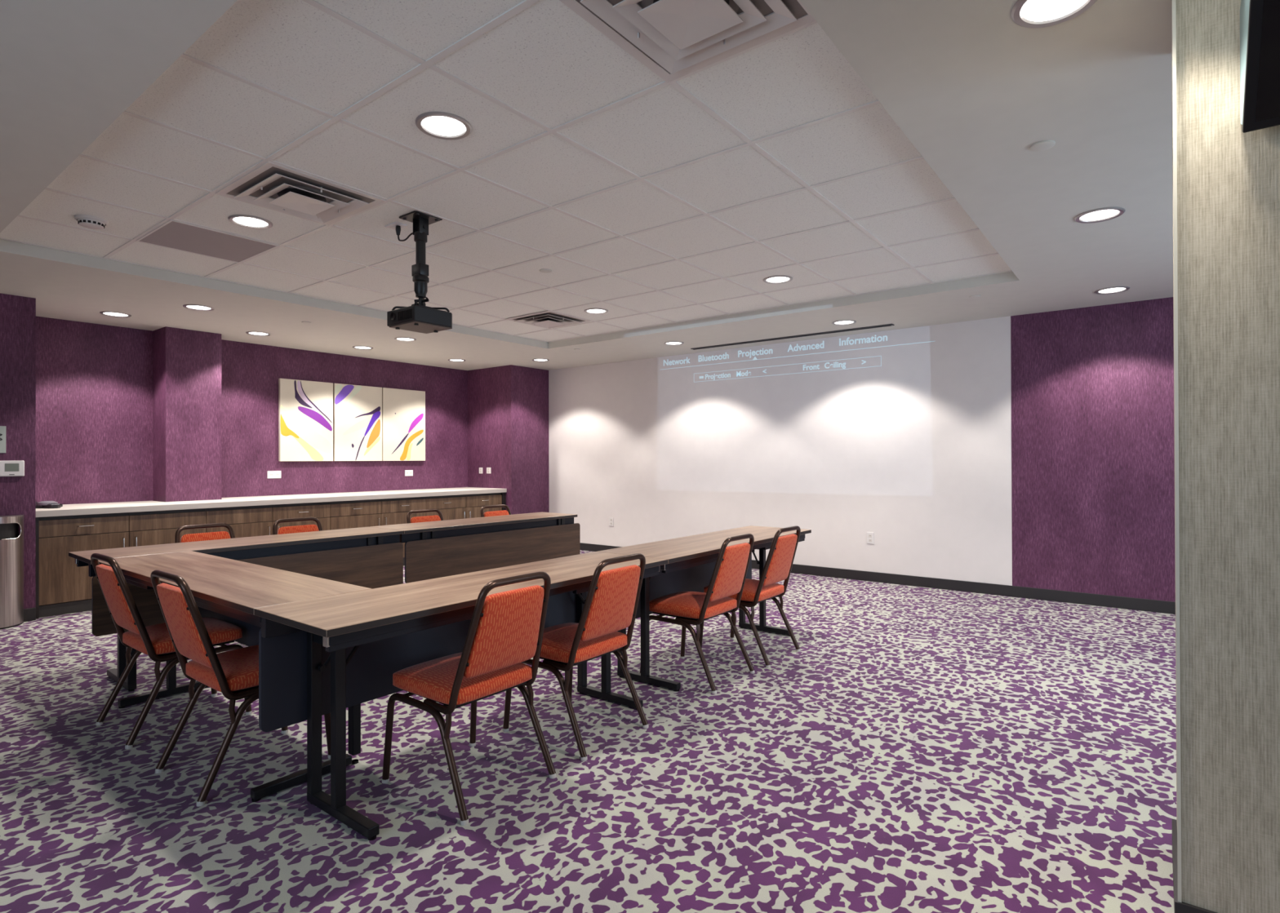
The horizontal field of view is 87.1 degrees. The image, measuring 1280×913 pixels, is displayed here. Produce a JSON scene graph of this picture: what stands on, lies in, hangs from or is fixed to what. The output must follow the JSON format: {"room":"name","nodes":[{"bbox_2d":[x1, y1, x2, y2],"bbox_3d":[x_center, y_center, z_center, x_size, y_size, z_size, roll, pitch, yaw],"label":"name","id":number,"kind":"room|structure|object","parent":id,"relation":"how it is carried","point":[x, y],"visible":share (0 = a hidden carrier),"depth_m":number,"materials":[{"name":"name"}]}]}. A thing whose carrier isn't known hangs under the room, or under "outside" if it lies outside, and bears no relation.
{"room":"conference room","nodes":[
{"label":"conference room","id":0,"kind":"room"},
{"bbox_2d":[0,293,35,608],"bbox_3d":[-6.321,0.020,4.309,1.074,2.569,3.510,0,0,38],"label":"wall","id":1,"kind":"structure","parent":0,"point":[17,313],"depth_m":5.30,"materials":[{"name":"purple paint"}]},
{"bbox_2d":[0,426,5,453],"bbox_3d":[-4.990,-0.131,5.147,0.012,0.210,0.210,0,0,38],"label":"wall sign","id":2,"kind":"object","parent":1,"relation":"attached to","point":[2,428],"visible":1,"depth_m":5.21,"materials":[{"name":"white plastic"}]},
{"bbox_2d":[0,460,24,476],"bbox_3d":[-4.901,0.094,5.248,0.028,0.124,0.150,0,0,38],"label":"thermostat","id":3,"kind":"object","parent":1,"relation":"attached to","point":[7,468],"visible":1,"depth_m":5.24,"materials":[{"name":"white plastic"}]},
{"bbox_2d":[23,608,35,622],"bbox_3d":[-5.826,1.252,4.052,0.012,0.100,3.310,0,0,38],"label":"baseboard","id":4,"kind":"structure","parent":1,"relation":"attached to","point":[29,615],"depth_m":5.33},
{"bbox_2d":[152,326,221,502],"bbox_3d":[-4.593,0.025,6.829,0.374,2.569,0.490,0,0,38],"label":"wall pier","id":5,"kind":"object","parent":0,"point":[187,363],"visible":0.64,"depth_m":6.69,"materials":[{"name":"purple paint"}]},
{"bbox_2d":[35,316,467,504],"bbox_3d":[-3.812,0.028,8.281,0.200,2.569,5.844,0,0,38],"label":"wall","id":6,"kind":"structure","parent":0,"point":[94,382],"depth_m":7.25,"materials":[{"name":"purple paper"}]},
{"bbox_2d":[266,471,280,478],"bbox_3d":[-4.160,0.206,7.656,0.008,0.085,0.150,0,0,38],"label":"wall outlet","id":7,"kind":"object","parent":6,"relation":"attached to","point":[270,474],"visible":1,"depth_m":7.65,"materials":[{"name":"white plastic"}]},
{"bbox_2d":[278,378,333,461],"bbox_3d":[-3.929,-0.419,7.934,0.041,0.949,0.622,0,0,38],"label":"canvas painting","id":8,"kind":"object","parent":6,"relation":"attached to","point":[305,408],"visible":1,"depth_m":7.90,"materials":[{"name":"white fabric"}]},
{"bbox_2d":[333,383,382,461],"bbox_3d":[-3.535,-0.418,8.444,0.042,0.949,0.632,0,0,38],"label":"canvas painting","id":9,"kind":"object","parent":6,"relation":"attached to","point":[357,409],"visible":1,"depth_m":8.40,"materials":[{"name":"white fabric"}]},
{"bbox_2d":[382,387,425,461],"bbox_3d":[-3.140,-0.417,8.957,0.041,0.949,0.634,0,0,38],"label":"canvas painting","id":10,"kind":"object","parent":6,"relation":"attached to","point":[403,411],"visible":1,"depth_m":8.93,"materials":[{"name":"fabric"}]},
{"bbox_2d":[404,470,413,475],"bbox_3d":[-3.100,0.222,9.032,0.008,0.080,0.120,0,0,38],"label":"wall outlet","id":11,"kind":"object","parent":6,"relation":"attached to","point":[407,473],"visible":1,"depth_m":9.03,"materials":[{"name":"white plastic"}]},
{"bbox_2d":[467,364,549,515],"bbox_3d":[-1.895,0.029,9.850,0.960,2.569,0.818,0,0,38],"label":"pier","id":12,"kind":"object","parent":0,"point":[508,406],"visible":0.57,"depth_m":9.50,"materials":[{"name":"purple paper"}]},
{"bbox_2d":[486,467,490,473],"bbox_3d":[-2.139,0.199,9.515,0.090,0.085,0.008,0,0,38],"label":"wall outlet","id":13,"kind":"object","parent":12,"relation":"attached to","point":[488,469],"visible":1,"depth_m":9.51,"materials":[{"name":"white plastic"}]},
{"bbox_2d":[0,0,1173,370],"bbox_3d":[-0.740,-1.410,3.700,10.874,0.250,9.554,0,0,38],"label":"ceiling","id":14,"kind":"structure","parent":0,"point":[965,88],"depth_m":3.11,"materials":[{"name":"paint"}]},
{"bbox_2d":[74,214,108,229],"bbox_3d":[-3.132,-1.333,3.843,0.150,0.046,0.150,0,0,38],"label":"smoke detector","id":15,"kind":"object","parent":14,"relation":"attached to","point":[92,222],"visible":1,"depth_m":3.81,"materials":[{"name":"white plastic"}]},
{"bbox_2d":[99,311,131,317],"bbox_3d":[-4.643,-1.261,5.961,0.224,0.013,0.224,0,0,38],"label":"recessed light","id":16,"kind":"object","parent":14,"relation":"in","point":[117,314],"visible":1,"depth_m":5.96,"materials":[{"name":"white"}]},
{"bbox_2d":[182,304,214,311],"bbox_3d":[-3.741,-1.264,5.707,0.224,0.013,0.224,0,0,38],"label":"recessed light","id":17,"kind":"object","parent":14,"relation":"in","point":[193,307],"visible":1,"depth_m":5.70,"materials":[{"name":"white"}]},
{"bbox_2d":[135,219,279,262],"bbox_3d":[-2.731,-1.349,4.258,0.600,0.004,0.600,0,0,38],"label":"ceiling vent","id":18,"kind":"object","parent":14,"relation":"in","point":[172,234],"visible":1,"depth_m":4.24,"materials":[{"name":"white metal"}]},
{"bbox_2d":[227,214,272,229],"bbox_3d":[-2.247,-1.356,3.885,0.224,0.013,0.224,0,0,38],"label":"recessed light","id":19,"kind":"object","parent":14,"relation":"in","point":[248,221],"visible":1,"depth_m":3.88,"materials":[{"name":"white"}]},
{"bbox_2d":[245,331,271,336],"bbox_3d":[-3.904,-1.259,6.887,0.224,0.013,0.224,0,0,38],"label":"recessed light","id":20,"kind":"object","parent":14,"relation":"in","point":[252,333],"visible":1,"depth_m":6.88,"materials":[{"name":"white"}]},
{"bbox_2d":[215,161,386,225],"bbox_3d":[-1.764,-1.338,3.514,0.596,0.042,0.596,0,0,38],"label":"ceiling vent","id":21,"kind":"object","parent":14,"relation":"in","point":[271,185],"visible":1,"depth_m":3.46,"materials":[{"name":"white metal"}]},
{"bbox_2d":[352,346,373,350],"bbox_3d":[-3.199,-1.258,7.770,0.224,0.013,0.224,0,0,38],"label":"recessed light","id":22,"kind":"object","parent":14,"relation":"in","point":[365,348],"visible":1,"depth_m":7.77,"materials":[{"name":"white"}]},
{"bbox_2d":[384,222,406,230],"bbox_3d":[-1.436,-1.355,3.956,0.116,0.010,0.072,0,0,38],"label":"power outlet","id":23,"kind":"object","parent":14,"relation":"attached to","point":[393,226],"visible":0.94,"depth_m":3.94,"materials":[{"name":"white plastic"}]},
{"bbox_2d":[395,225,418,241],"bbox_3d":[-1.342,-1.300,3.884,0.215,0.100,0.029,0,0,38],"label":"power cord","id":24,"kind":"object","parent":23,"relation":"attached to","point":[397,227],"visible":1,"depth_m":3.93,"materials":[{"name":"black plastic"}]},
{"bbox_2d":[394,337,416,342],"bbox_3d":[-2.523,-1.262,7.237,0.224,0.013,0.224,0,0,38],"label":"recessed light","id":25,"kind":"object","parent":14,"relation":"in","point":[399,339],"visible":1,"depth_m":7.22,"materials":[{"name":"white"}]},
{"bbox_2d":[386,210,452,333],"bbox_3d":[-1.244,-1.041,3.833,0.264,0.641,0.281,0,0,38],"label":"ceiling projector","id":26,"kind":"object","parent":14,"relation":"hanging from","point":[419,317],"visible":1,"depth_m":3.80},
{"bbox_2d":[415,111,471,139],"bbox_3d":[-0.810,-1.365,2.778,0.224,0.013,0.224,0,0,38],"label":"recessed light","id":27,"kind":"object","parent":14,"relation":"in","point":[439,125],"visible":1,"depth_m":2.77,"materials":[{"name":"white"}]},
{"bbox_2d":[448,359,466,362],"bbox_3d":[-2.387,-1.256,8.773,0.224,0.013,0.224,0,0,38],"label":"recessed light","id":28,"kind":"object","parent":14,"relation":"in","point":[450,360],"visible":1,"depth_m":8.77,"materials":[{"name":"white"}]},
{"bbox_2d":[0,0,1012,342],"bbox_3d":[-0.612,-1.359,4.521,4.875,0.007,4.790,0,0,38],"label":"grid","id":29,"kind":"structure","parent":14,"relation":"attached to","point":[428,63],"depth_m":3.46,"materials":[{"name":"white metal"}]},
{"bbox_2d":[532,358,549,361],"bbox_3d":[-1.295,-1.260,8.777,0.224,0.013,0.224,0,0,38],"label":"recessed light","id":30,"kind":"object","parent":14,"relation":"in","point":[536,359],"visible":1,"depth_m":8.79,"materials":[{"name":"white"}]},
{"bbox_2d":[539,268,551,273],"bbox_3d":[-0.688,-1.356,4.910,0.090,0.012,0.090,0,0,38],"label":"sprinkler cover","id":31,"kind":"object","parent":14,"relation":"attached to","point":[543,270],"visible":1,"depth_m":4.89,"materials":[{"name":"paint"}]},
{"bbox_2d":[506,311,591,328],"bbox_3d":[-0.902,-1.328,6.631,0.596,0.042,0.596,0,0,38],"label":"ceiling vent","id":32,"kind":"object","parent":14,"relation":"in","point":[549,320],"visible":1,"depth_m":6.60,"materials":[{"name":"white metal"}]},
{"bbox_2d":[584,308,608,314],"bbox_3d":[-0.406,-1.352,6.249,0.224,0.013,0.224,0,0,38],"label":"recessed light","id":33,"kind":"object","parent":14,"relation":"in","point":[592,311],"visible":1,"depth_m":6.25,"materials":[{"name":"white"}]},
{"bbox_2d":[663,341,684,345],"bbox_3d":[0.379,-1.270,7.538,0.224,0.013,0.224,0,0,38],"label":"recessed light","id":34,"kind":"object","parent":14,"relation":"in","point":[670,343],"visible":1,"depth_m":7.53,"materials":[{"name":"white"}]},
{"bbox_2d":[559,0,815,82],"bbox_3d":[0.154,-1.350,2.035,0.596,0.042,0.596,0,0,38],"label":"ceiling vent","id":35,"kind":"object","parent":14,"relation":"in","point":[674,39],"visible":0.97,"depth_m":2.10,"materials":[{"name":"white metal"}]},
{"bbox_2d":[763,275,792,284],"bbox_3d":[1.060,-1.361,5.170,0.224,0.013,0.224,0,0,38],"label":"recessed light","id":36,"kind":"object","parent":14,"relation":"in","point":[778,279],"visible":1,"depth_m":5.16,"materials":[{"name":"white"}]},
{"bbox_2d":[690,324,894,350],"bbox_3d":[1.535,-1.272,7.228,2.320,0.018,0.070,0,0,38],"label":"projection screen slot","id":37,"kind":"object","parent":14,"relation":"attached to","point":[886,325],"visible":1,"depth_m":7.10,"materials":[{"name":"black metal"}]},
{"bbox_2d":[831,320,856,325],"bbox_3d":[1.946,-1.279,6.418,0.224,0.013,0.224,0,0,38],"label":"recessed light","id":38,"kind":"object","parent":14,"relation":"in","point":[842,322],"visible":1,"depth_m":6.42,"materials":[{"name":"white"}]},
{"bbox_2d":[1030,139,1055,151],"bbox_3d":[1.673,-1.293,2.798,0.090,0.012,0.090,0,0,38],"label":"sprinkler cover","id":39,"kind":"object","parent":14,"relation":"attached to","point":[1042,145],"visible":1,"depth_m":2.79,"materials":[{"name":"paint"}]},
{"bbox_2d":[1011,0,1097,27],"bbox_3d":[1.185,-1.295,1.917,0.224,0.013,0.224,0,0,38],"label":"recessed light","id":40,"kind":"object","parent":14,"relation":"in","point":[1024,13],"visible":1,"depth_m":1.95,"materials":[{"name":"white"}]},
{"bbox_2d":[1074,206,1124,223],"bbox_3d":[2.457,-1.292,3.600,0.224,0.013,0.224,0,0,38],"label":"recessed light","id":41,"kind":"object","parent":14,"relation":"in","point":[1100,215],"visible":1,"depth_m":3.60,"materials":[{"name":"white"}]},
{"bbox_2d":[1094,286,1129,294],"bbox_3d":[3.657,-1.290,5.214,0.224,0.013,0.224,0,0,38],"label":"recessed light","id":42,"kind":"object","parent":14,"relation":"in","point":[1113,290],"visible":1,"depth_m":5.21,"materials":[{"name":"white"}]},
{"bbox_2d":[0,550,1176,912],"bbox_3d":[-0.731,1.334,3.688,10.874,0.100,9.554,0,0,38],"label":"floor","id":43,"kind":"structure","parent":0,"point":[921,750],"depth_m":2.63,"materials":[{"name":"carpet"}]},
{"bbox_2d":[0,515,23,630],"bbox_3d":[-4.897,0.881,5.092,0.190,0.845,0.380,0,0,38],"label":"receptacle","id":44,"kind":"object","parent":43,"relation":"on","point":[11,544],"visible":1,"depth_m":5.13,"materials":[{"name":"metal"}]},
{"bbox_2d":[35,512,128,618],"bbox_3d":[-4.898,0.900,5.827,0.633,0.813,0.629,0,0,38],"label":"base cabinet","id":45,"kind":"object","parent":43,"relation":"on","point":[64,588],"depth_m":5.58,"materials":[{"name":"brown wood"}]},
{"bbox_2d":[35,487,506,517],"bbox_3d":[-3.676,0.468,7.596,0.847,0.053,4.922,0,0,38],"label":"countertop","id":46,"kind":"structure","parent":45,"relation":"on","point":[137,506],"depth_m":6.72,"materials":[{"name":"stone"}]},
{"bbox_2d":[35,501,62,508],"bbox_3d":[-5.023,0.408,5.722,0.240,0.060,0.258,0,0,23],"label":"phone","id":47,"kind":"object","parent":46,"relation":"on","point":[42,504],"visible":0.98,"depth_m":5.67,"materials":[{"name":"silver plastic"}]},
{"bbox_2d":[128,508,206,546],"bbox_3d":[-4.463,0.900,6.272,0.488,0.813,0.602,0,0,38],"label":"base cabinet","id":48,"kind":"object","parent":43,"relation":"on","point":[156,527],"visible":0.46,"depth_m":6.10,"materials":[{"name":"brown wood"}]},
{"bbox_2d":[90,553,252,749],"bbox_3d":[-2.288,0.869,3.282,0.459,0.837,0.564,0,0,38],"label":"banquet chair","id":49,"kind":"object","parent":43,"relation":"on","point":[155,642],"visible":0.88,"depth_m":3.10,"materials":[{"name":"fabric"}]},
{"bbox_2d":[174,523,235,543],"bbox_3d":[-2.722,0.875,4.369,0.564,0.837,0.459,0,0,38],"label":"banquet chair","id":50,"kind":"object","parent":43,"relation":"on","point":[221,535],"visible":0.09,"depth_m":4.51,"materials":[{"name":"fabric"}]},
{"bbox_2d":[98,551,372,802],"bbox_3d":[-1.974,0.913,3.142,1.912,0.745,0.471,0,0,38],"label":"folding table","id":51,"kind":"object","parent":43,"relation":"on","point":[230,591],"visible":0.53,"depth_m":2.87,"materials":[{"name":"laminate"}]},
{"bbox_2d":[68,527,403,692],"bbox_3d":[-2.506,0.920,4.407,0.490,0.745,1.826,0,0,39],"label":"folding table","id":52,"kind":"object","parent":43,"relation":"on","point":[370,557],"visible":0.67,"depth_m":4.39,"materials":[{"name":"laminate"}]},
{"bbox_2d":[205,505,272,538],"bbox_3d":[-4.094,0.901,6.750,0.488,0.813,0.602,0,0,38],"label":"base cabinet","id":53,"kind":"object","parent":43,"relation":"on","point":[248,521],"visible":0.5,"depth_m":6.65,"materials":[{"name":"brown wood"}]},
{"bbox_2d":[150,570,330,807],"bbox_3d":[-1.649,0.865,2.790,0.459,0.837,0.564,0,0,38],"label":"banquet chair","id":54,"kind":"object","parent":43,"relation":"on","point":[234,673],"visible":0.73,"depth_m":2.60,"materials":[{"name":"fabric"}]},
{"bbox_2d":[272,517,322,534],"bbox_3d":[-2.337,0.875,4.836,0.564,0.837,0.459,0,0,38],"label":"banquet chair","id":55,"kind":"object","parent":43,"relation":"on","point":[307,528],"visible":0.09,"depth_m":4.97,"materials":[{"name":"fabric"}]},
{"bbox_2d":[271,502,330,535],"bbox_3d":[-3.726,0.902,7.229,0.488,0.813,0.602,0,0,38],"label":"base cabinet","id":56,"kind":"object","parent":43,"relation":"on","point":[320,511],"visible":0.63,"depth_m":7.11,"materials":[{"name":"brown wood"}]},
{"bbox_2d":[329,499,381,530],"bbox_3d":[-3.357,0.902,7.707,0.488,0.813,0.602,0,0,38],"label":"base cabinet","id":57,"kind":"object","parent":43,"relation":"on","point":[355,513],"visible":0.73,"depth_m":7.57,"materials":[{"name":"brown wood"}]},
{"bbox_2d":[380,497,426,565],"bbox_3d":[-2.988,0.903,8.186,0.488,0.813,0.602,0,0,38],"label":"base cabinet","id":58,"kind":"object","parent":43,"relation":"on","point":[393,511],"visible":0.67,"depth_m":8.02,"materials":[{"name":"brown wood"}]},
{"bbox_2d":[406,509,444,524],"bbox_3d":[-1.655,0.877,5.655,0.564,0.837,0.459,0,0,38],"label":"banquet chair","id":59,"kind":"object","parent":43,"relation":"on","point":[426,518],"visible":0.12,"depth_m":5.79,"materials":[{"name":"fabric"}]},
{"bbox_2d":[425,494,466,520],"bbox_3d":[-2.619,0.904,8.665,0.488,0.813,0.602,0,0,38],"label":"base cabinet","id":60,"kind":"object","parent":43,"relation":"on","point":[451,507],"visible":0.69,"depth_m":8.57,"materials":[{"name":"brown wood"}]},
{"bbox_2d":[254,551,667,840],"bbox_3d":[-0.605,0.908,2.938,0.500,0.745,1.818,0,0,38],"label":"folding table","id":61,"kind":"object","parent":43,"relation":"on","point":[318,657],"visible":0.88,"depth_m":2.48,"materials":[{"name":"laminate"}]},
{"bbox_2d":[382,572,555,826],"bbox_3d":[-0.661,0.861,2.654,0.564,0.837,0.459,0,0,38],"label":"banquet chair","id":62,"kind":"object","parent":43,"relation":"on","point":[506,628],"visible":1,"depth_m":2.52,"materials":[{"name":"fabric"}]},
{"bbox_2d":[369,512,580,583],"bbox_3d":[-1.342,0.923,5.843,0.490,0.745,1.864,0,0,39],"label":"folding table","id":63,"kind":"object","parent":43,"relation":"on","point":[448,548],"visible":0.74,"depth_m":5.58,"materials":[{"name":"laminate"}]},
{"bbox_2d":[465,493,506,518],"bbox_3d":[-2.289,0.905,9.212,0.633,0.813,0.664,0,0,38],"label":"base cabinet","id":64,"kind":"object","parent":43,"relation":"on","point":[474,503],"depth_m":8.98,"materials":[{"name":"brown wood"}]},
{"bbox_2d":[480,504,511,517],"bbox_3d":[-1.164,0.877,6.211,0.564,0.837,0.459,0,0,38],"label":"banquet chair","id":65,"kind":"object","parent":43,"relation":"on","point":[503,513],"visible":0.11,"depth_m":6.35,"materials":[{"name":"fabric"}]},
{"bbox_2d":[502,553,648,761],"bbox_3d":[-0.286,0.862,3.148,0.564,0.837,0.459,0,0,38],"label":"banquet chair","id":66,"kind":"object","parent":43,"relation":"on","point":[611,602],"visible":0.89,"depth_m":3.00,"materials":[{"name":"fabric"}]},
{"bbox_2d":[640,533,755,694],"bbox_3d":[0.351,0.863,3.951,0.564,0.837,0.459,0,0,38],"label":"banquet chair","id":67,"kind":"object","parent":43,"relation":"on","point":[728,578],"visible":0.97,"depth_m":3.81,"materials":[{"name":"fabric"}]},
{"bbox_2d":[598,525,811,692],"bbox_3d":[0.508,0.911,4.381,0.500,0.745,1.823,0,0,38],"label":"folding table","id":68,"kind":"object","parent":43,"relation":"on","point":[691,560],"visible":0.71,"depth_m":4.19,"materials":[{"name":"laminate"}]},
{"bbox_2d":[697,525,800,668],"bbox_3d":[0.728,0.864,4.399,0.564,0.837,0.459,0,0,38],"label":"banquet chair","id":69,"kind":"object","parent":43,"relation":"on","point":[778,566],"visible":0.84,"depth_m":4.23,"materials":[{"name":"fabric"}]},
{"bbox_2d":[548,315,1012,586],"bbox_3d":[1.098,0.012,8.059,5.968,2.569,0.200,0,0,38],"label":"wall","id":70,"kind":"structure","parent":0,"point":[913,451],"depth_m":7.29,"materials":[{"name":"white paint"}]},
{"bbox_2d":[608,517,613,526],"bbox_3d":[-0.385,0.880,9.070,0.072,0.118,0.008,0,0,38],"label":"wall outlet","id":71,"kind":"object","parent":70,"relation":"attached to","point":[611,519],"visible":1,"depth_m":9.07,"materials":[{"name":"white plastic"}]},
{"bbox_2d":[662,334,934,382],"bbox_3d":[1.568,-1.085,7.572,3.310,0.332,0.001,0,0,38],"label":"menu","id":72,"kind":"object","parent":70,"relation":"attached to","point":[837,364],"visible":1,"depth_m":7.48,"materials":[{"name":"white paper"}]},
{"bbox_2d":[866,532,874,544],"bbox_3d":[2.376,0.842,6.942,0.072,0.118,0.008,0,0,38],"label":"wall outlet","id":73,"kind":"object","parent":70,"relation":"attached to","point":[870,540],"visible":1,"depth_m":6.94,"materials":[{"name":"white plastic"}]},
{"bbox_2d":[580,542,1175,614],"bbox_3d":[2.369,1.238,6.942,9.334,0.100,0.013,0,0,38],"label":"baseboard","id":74,"kind":"structure","parent":70,"relation":"attached to","point":[1097,600],"depth_m":6.27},
{"bbox_2d":[1010,297,1175,602],"bbox_3d":[4.873,-0.011,5.149,3.566,2.569,0.202,0,0,38],"label":"wall","id":75,"kind":"structure","parent":0,"point":[1093,447],"depth_m":5.76,"materials":[{"name":"purple paper"}]},
{"bbox_2d":[1171,0,1279,912],"bbox_3d":[2.185,-0.018,1.492,1.560,2.569,0.490,0,0,38],"label":"wall column","id":76,"kind":"structure","parent":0,"point":[1228,178],"depth_m":1.72,"materials":[{"name":"beige paper"}]},
{"bbox_2d":[1172,0,1182,903],"bbox_3d":[1.414,-0.065,1.774,0.008,2.469,0.008,0,0,38],"label":"trim","id":77,"kind":"structure","parent":76,"relation":"attached to","point":[1174,2],"depth_m":1.77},
{"bbox_2d":[1172,819,1217,912],"bbox_3d":[2.184,1.216,1.490,1.572,0.100,0.514,0,0,38],"label":"baseboard","id":78,"kind":"structure","parent":76,"relation":"attached to","point":[1179,908],"depth_m":1.84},
{"bbox_2d":[1240,0,1279,133],"bbox_3d":[1.768,-0.974,1.254,0.950,0.371,0.397,0,0,38],"label":"television","id":79,"kind":"object","parent":76,"relation":"attached to","point":[1260,20],"visible":1,"depth_m":1.55,"materials":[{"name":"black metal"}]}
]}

